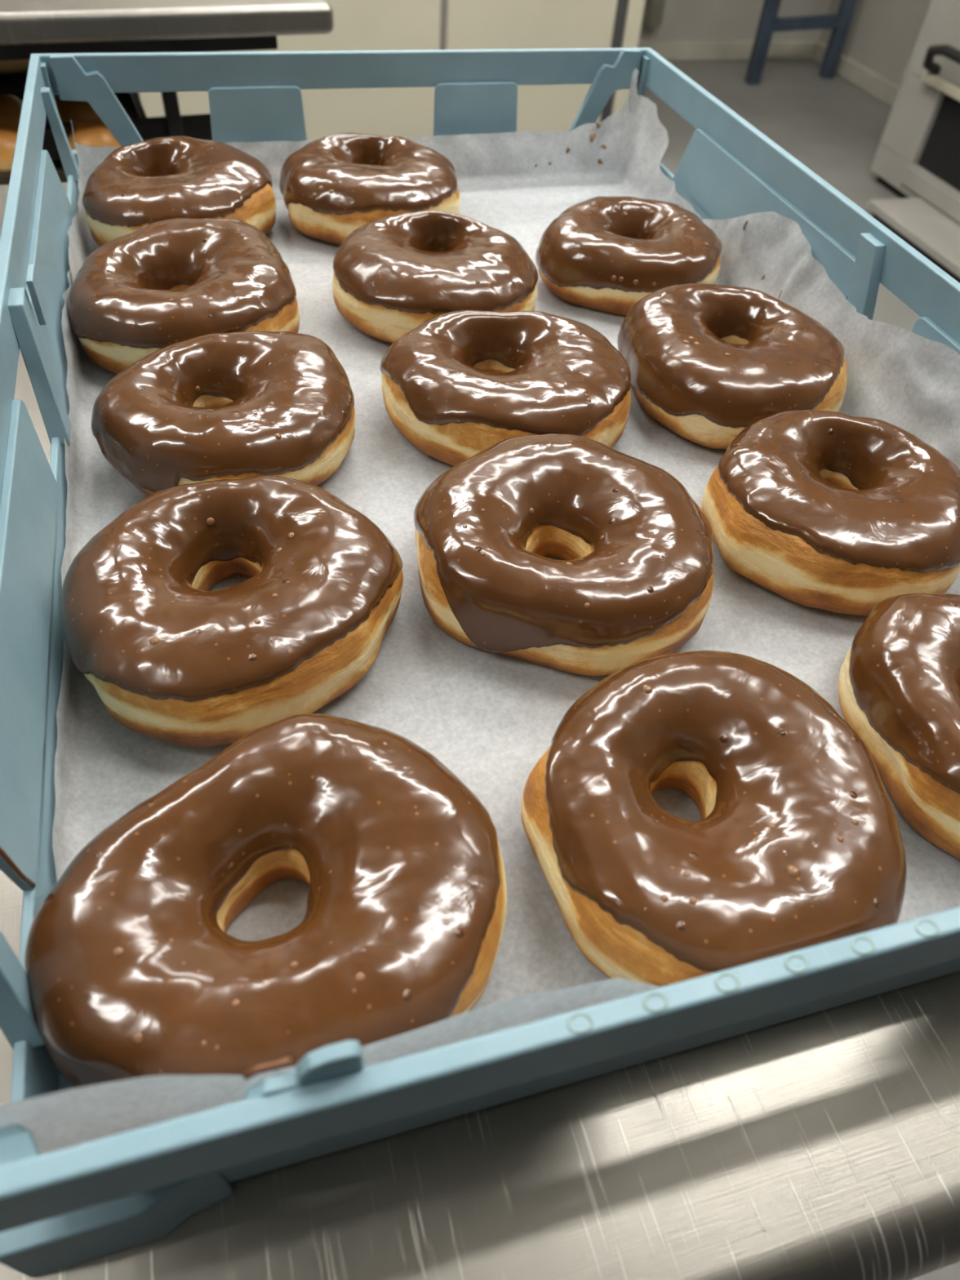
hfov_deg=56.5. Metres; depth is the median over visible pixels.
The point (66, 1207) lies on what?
tray
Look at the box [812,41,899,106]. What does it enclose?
baseboard
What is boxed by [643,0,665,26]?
pipe
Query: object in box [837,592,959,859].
doughnut
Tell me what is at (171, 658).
doughnut
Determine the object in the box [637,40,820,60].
baseboard
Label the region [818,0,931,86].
wall
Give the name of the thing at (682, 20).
wall
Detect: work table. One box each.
[0,0,333,159]
[0,182,959,1279]
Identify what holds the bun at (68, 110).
on the baking pan
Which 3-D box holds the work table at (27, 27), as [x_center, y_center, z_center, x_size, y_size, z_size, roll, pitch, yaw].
[-0.941,-0.438,1.272,1.370,0.900,0.686,-14,50,-17]
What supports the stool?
on the floor
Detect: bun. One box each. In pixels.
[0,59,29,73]
[0,94,22,124]
[0,120,18,175]
[53,93,98,122]
[67,116,120,149]
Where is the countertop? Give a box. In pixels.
[0,0,333,45]
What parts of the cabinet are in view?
door, door, edge trim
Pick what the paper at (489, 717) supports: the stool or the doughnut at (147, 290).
the doughnut at (147, 290)
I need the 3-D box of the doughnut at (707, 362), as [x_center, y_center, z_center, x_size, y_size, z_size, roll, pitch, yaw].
[0.123,-0.136,0.437,0.103,0.036,0.109,-9,49,-13]
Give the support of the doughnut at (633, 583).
on the paper at (489, 717)
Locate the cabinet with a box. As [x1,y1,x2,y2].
[138,0,645,140]
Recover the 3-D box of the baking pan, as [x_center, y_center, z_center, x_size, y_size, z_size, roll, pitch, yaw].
[-0.667,-0.550,0.993,0.568,0.017,0.284,-14,50,-17]
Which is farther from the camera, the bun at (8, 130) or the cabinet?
the cabinet
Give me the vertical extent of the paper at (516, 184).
0.062 m
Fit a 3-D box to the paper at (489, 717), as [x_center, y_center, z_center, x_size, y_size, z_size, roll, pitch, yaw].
[0.026,-0.089,0.363,0.379,0.072,0.458,-9,49,-13]
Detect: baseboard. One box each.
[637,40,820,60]
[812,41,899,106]
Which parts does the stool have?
leg, leg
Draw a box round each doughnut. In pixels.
[24,713,506,1088]
[61,475,403,746]
[67,217,299,373]
[82,136,275,246]
[90,330,355,495]
[279,133,460,244]
[332,210,537,343]
[380,310,631,466]
[413,433,713,675]
[520,649,906,986]
[535,195,722,315]
[617,283,847,448]
[701,409,959,615]
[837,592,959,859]
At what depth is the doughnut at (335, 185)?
0.52 m
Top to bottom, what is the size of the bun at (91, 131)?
0.045 m
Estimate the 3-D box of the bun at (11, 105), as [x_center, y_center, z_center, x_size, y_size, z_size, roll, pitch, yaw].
[-0.555,-0.598,1.021,0.080,0.048,0.080,-34,58,-30]
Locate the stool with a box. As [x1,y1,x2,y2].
[744,0,857,84]
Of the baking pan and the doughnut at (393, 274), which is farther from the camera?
the baking pan
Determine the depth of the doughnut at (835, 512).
0.34 m
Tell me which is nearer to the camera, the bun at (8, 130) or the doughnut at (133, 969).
the doughnut at (133, 969)
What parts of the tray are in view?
wall panel, wall panel, corner post, wall panel, wall panel, wall panel, corner post, wall panel, wall panel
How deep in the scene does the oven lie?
2.87 m
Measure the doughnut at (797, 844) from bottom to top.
0.036 m
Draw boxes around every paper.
[0,211,959,1155]
[67,67,701,281]
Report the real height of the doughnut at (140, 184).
0.037 m
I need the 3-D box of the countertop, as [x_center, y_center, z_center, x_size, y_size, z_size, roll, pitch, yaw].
[-0.914,-0.732,0.951,1.370,0.027,0.685,-14,50,-17]
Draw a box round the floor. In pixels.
[636,58,959,1279]
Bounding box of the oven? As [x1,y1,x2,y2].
[866,0,959,282]
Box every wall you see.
[638,0,830,41]
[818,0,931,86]
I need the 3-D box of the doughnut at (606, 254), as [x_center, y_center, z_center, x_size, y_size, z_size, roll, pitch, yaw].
[0.085,-0.222,0.513,0.106,0.035,0.097,-9,49,-13]
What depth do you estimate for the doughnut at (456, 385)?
0.39 m
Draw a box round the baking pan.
[0,93,142,185]
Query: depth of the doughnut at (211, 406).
0.36 m
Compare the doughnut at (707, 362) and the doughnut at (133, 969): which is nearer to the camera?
the doughnut at (133, 969)
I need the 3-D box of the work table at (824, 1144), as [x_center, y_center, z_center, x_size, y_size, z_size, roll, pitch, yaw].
[-0.113,0.227,0.732,0.625,0.900,0.673,-9,49,-13]
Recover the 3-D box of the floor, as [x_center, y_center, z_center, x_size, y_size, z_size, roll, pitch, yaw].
[-0.180,-0.238,1.800,5.341,0.051,5.821,-9,49,-13]
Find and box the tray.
[0,47,959,1277]

